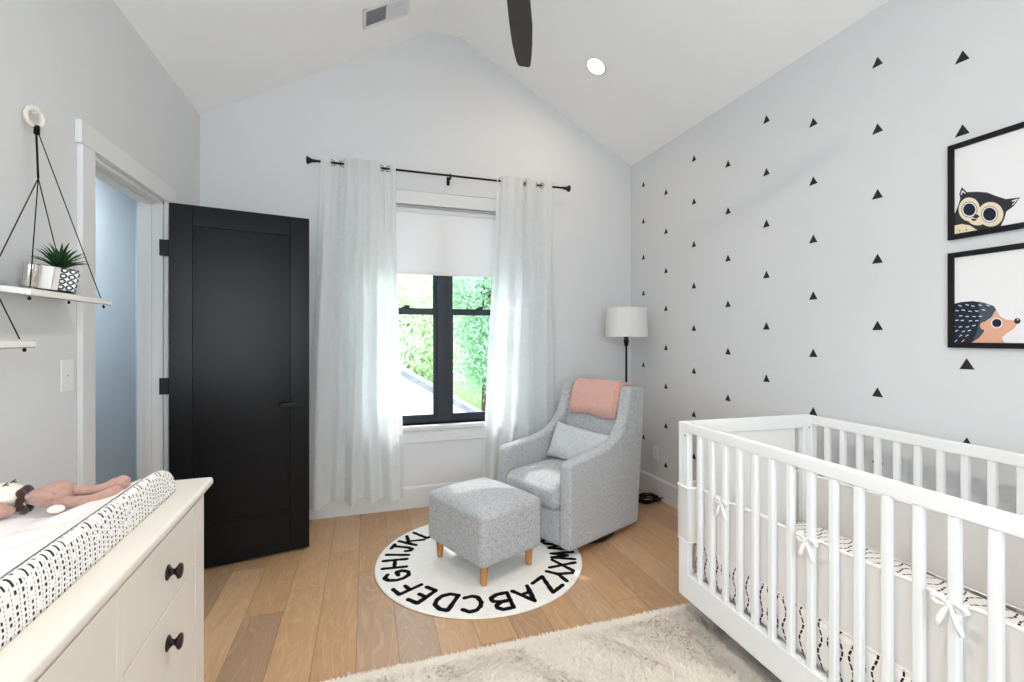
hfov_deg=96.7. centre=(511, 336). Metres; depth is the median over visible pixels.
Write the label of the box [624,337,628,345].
socket
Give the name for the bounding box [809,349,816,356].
wall decal
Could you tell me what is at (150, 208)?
trim
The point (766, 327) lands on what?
wall decal
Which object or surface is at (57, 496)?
plush toy
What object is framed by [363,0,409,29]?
ceiling vent
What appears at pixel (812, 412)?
wall decal
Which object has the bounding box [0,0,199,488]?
wall
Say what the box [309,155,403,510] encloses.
curtain
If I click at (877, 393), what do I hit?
wall decal
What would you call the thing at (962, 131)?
wall decal
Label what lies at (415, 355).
tree
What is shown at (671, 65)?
ceiling
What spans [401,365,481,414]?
house
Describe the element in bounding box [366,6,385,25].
grille
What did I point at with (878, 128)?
wall decal
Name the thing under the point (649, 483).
baseboard
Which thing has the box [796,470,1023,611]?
liner
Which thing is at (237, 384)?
door
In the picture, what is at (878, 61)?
wall decal
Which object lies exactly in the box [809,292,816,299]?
wall decal
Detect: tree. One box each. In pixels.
[397,274,471,398]
[401,275,485,396]
[419,275,491,410]
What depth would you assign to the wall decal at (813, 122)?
2.42 m
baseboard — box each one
[309,481,462,519]
[639,469,677,509]
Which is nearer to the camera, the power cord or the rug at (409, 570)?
the rug at (409, 570)
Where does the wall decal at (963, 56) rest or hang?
attached to the wall at (920, 100)
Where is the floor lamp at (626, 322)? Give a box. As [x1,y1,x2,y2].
[605,307,647,497]
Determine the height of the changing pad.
0.081 m
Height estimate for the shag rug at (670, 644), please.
0.038 m
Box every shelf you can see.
[0,105,111,307]
[0,299,35,351]
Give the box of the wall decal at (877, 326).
[873,321,882,329]
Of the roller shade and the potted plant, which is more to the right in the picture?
the roller shade
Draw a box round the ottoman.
[429,477,539,585]
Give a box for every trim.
[75,118,175,484]
[96,156,163,479]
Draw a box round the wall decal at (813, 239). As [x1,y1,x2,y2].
[809,235,816,242]
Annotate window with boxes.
[396,188,495,443]
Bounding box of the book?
[36,265,60,289]
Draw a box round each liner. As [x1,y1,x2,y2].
[0,479,140,577]
[677,480,1023,681]
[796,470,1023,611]
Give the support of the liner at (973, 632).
attached to the crib
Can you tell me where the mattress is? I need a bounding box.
[694,522,1023,681]
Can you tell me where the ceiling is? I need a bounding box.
[114,0,888,165]
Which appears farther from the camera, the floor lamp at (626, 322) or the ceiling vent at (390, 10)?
the floor lamp at (626, 322)
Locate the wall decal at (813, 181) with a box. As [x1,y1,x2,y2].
[809,177,816,185]
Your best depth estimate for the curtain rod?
3.46 m
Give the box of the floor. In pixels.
[204,489,693,681]
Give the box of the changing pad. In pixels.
[0,470,175,650]
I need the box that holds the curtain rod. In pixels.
[306,156,570,191]
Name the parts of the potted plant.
pot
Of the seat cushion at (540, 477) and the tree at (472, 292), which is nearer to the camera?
the seat cushion at (540, 477)
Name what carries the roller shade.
attached to the window
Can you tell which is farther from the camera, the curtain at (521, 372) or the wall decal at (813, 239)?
the curtain at (521, 372)
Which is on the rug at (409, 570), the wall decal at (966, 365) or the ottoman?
the ottoman
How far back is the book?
1.43 m
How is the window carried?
in the wall at (429, 101)
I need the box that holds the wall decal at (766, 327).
[763,322,769,329]
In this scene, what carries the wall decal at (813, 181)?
attached to the wall at (920, 100)
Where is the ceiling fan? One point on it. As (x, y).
(519, 11)
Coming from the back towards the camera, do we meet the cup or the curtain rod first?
the curtain rod
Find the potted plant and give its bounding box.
[31,242,87,293]
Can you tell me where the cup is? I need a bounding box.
[21,263,41,286]
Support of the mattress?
on the crib
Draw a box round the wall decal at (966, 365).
[960,358,974,369]
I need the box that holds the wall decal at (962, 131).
[955,124,969,137]
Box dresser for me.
[0,477,212,681]
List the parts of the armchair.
arm panel, panel, backrest, arm panel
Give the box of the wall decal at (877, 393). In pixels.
[872,387,882,396]
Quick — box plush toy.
[0,475,130,517]
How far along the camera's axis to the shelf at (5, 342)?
1.26 m
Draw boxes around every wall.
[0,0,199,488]
[96,178,135,484]
[200,31,630,486]
[631,0,1023,612]
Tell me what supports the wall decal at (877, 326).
attached to the wall at (920, 100)
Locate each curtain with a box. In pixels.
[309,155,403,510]
[482,175,555,480]
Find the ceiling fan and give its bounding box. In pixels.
[507,0,532,66]
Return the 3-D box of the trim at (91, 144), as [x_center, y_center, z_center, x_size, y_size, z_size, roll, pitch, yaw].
[-1.807,0.235,2.182,0.022,2.150,0.910,0,0,-18]
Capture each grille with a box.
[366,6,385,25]
[387,0,406,18]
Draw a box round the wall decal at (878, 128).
[872,123,882,134]
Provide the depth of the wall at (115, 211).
3.35 m
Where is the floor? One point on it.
(317, 612)
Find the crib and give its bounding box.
[679,414,1023,681]
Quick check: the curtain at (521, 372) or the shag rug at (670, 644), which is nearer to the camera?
the shag rug at (670, 644)
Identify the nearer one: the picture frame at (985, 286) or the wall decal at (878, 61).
the picture frame at (985, 286)
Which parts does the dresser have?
drawer, drawer, drawer, knob, knob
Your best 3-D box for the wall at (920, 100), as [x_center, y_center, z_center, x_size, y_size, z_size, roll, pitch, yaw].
[1.793,-0.110,2.051,0.140,2.840,4.310,0,0,-18]
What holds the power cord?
on the floor
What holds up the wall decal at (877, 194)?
attached to the wall at (920, 100)
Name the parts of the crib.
post, rail, rail, post, rail, rail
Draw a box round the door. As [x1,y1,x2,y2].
[159,202,308,568]
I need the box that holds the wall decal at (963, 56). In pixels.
[955,50,968,64]
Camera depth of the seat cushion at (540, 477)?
2.92 m
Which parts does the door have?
handle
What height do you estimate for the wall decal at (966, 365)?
0.044 m
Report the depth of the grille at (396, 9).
3.07 m
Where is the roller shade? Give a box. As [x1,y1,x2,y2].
[396,206,495,277]
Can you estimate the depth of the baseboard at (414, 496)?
3.41 m
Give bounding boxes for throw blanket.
[569,378,631,417]
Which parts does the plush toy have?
arm, leg, leg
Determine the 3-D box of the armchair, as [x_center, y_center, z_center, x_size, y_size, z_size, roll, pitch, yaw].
[0.420,0.820,3.167,0.870,0.954,0.655,0,0,-42]
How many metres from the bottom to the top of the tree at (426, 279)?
10.728 m
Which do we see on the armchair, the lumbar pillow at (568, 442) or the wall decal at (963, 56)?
the lumbar pillow at (568, 442)
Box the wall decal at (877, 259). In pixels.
[872,254,882,263]
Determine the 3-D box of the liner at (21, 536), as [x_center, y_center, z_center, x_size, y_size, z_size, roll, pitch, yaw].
[-0.986,0.366,0.796,0.357,0.059,0.619,0,0,-20]
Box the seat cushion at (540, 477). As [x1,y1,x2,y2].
[507,458,564,509]
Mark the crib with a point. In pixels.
(751, 463)
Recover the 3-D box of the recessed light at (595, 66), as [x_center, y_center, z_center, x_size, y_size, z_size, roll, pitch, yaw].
[0.595,-1.916,3.224,0.144,0.081,0.164,0,0,-22]
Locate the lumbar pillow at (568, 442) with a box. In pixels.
[546,421,608,460]
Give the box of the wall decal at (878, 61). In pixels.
[872,57,882,68]
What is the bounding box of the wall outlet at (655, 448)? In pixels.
[653,445,658,460]
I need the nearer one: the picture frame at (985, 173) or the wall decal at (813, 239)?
the picture frame at (985, 173)
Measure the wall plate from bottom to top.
0.120 m
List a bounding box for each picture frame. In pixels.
[947,122,1023,240]
[947,243,1023,348]
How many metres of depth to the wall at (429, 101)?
3.57 m
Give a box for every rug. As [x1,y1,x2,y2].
[312,602,781,681]
[374,524,581,618]
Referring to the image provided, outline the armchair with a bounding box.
[499,381,643,550]
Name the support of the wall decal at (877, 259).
attached to the wall at (920, 100)
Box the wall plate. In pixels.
[60,359,73,392]
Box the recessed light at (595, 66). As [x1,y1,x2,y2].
[585,56,606,75]
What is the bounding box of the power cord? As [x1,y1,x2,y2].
[638,493,662,503]
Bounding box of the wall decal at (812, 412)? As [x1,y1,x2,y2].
[810,407,816,415]
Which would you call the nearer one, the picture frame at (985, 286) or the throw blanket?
the picture frame at (985, 286)
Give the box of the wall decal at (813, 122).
[809,118,817,127]
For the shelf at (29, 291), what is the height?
0.659 m
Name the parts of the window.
sash, sash, frame, sill, casing, sash, sash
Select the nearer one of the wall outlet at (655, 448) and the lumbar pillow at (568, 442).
the lumbar pillow at (568, 442)
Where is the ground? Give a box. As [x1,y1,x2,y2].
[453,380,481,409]
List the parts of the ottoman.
leg, leg, leg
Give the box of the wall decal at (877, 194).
[872,189,882,199]

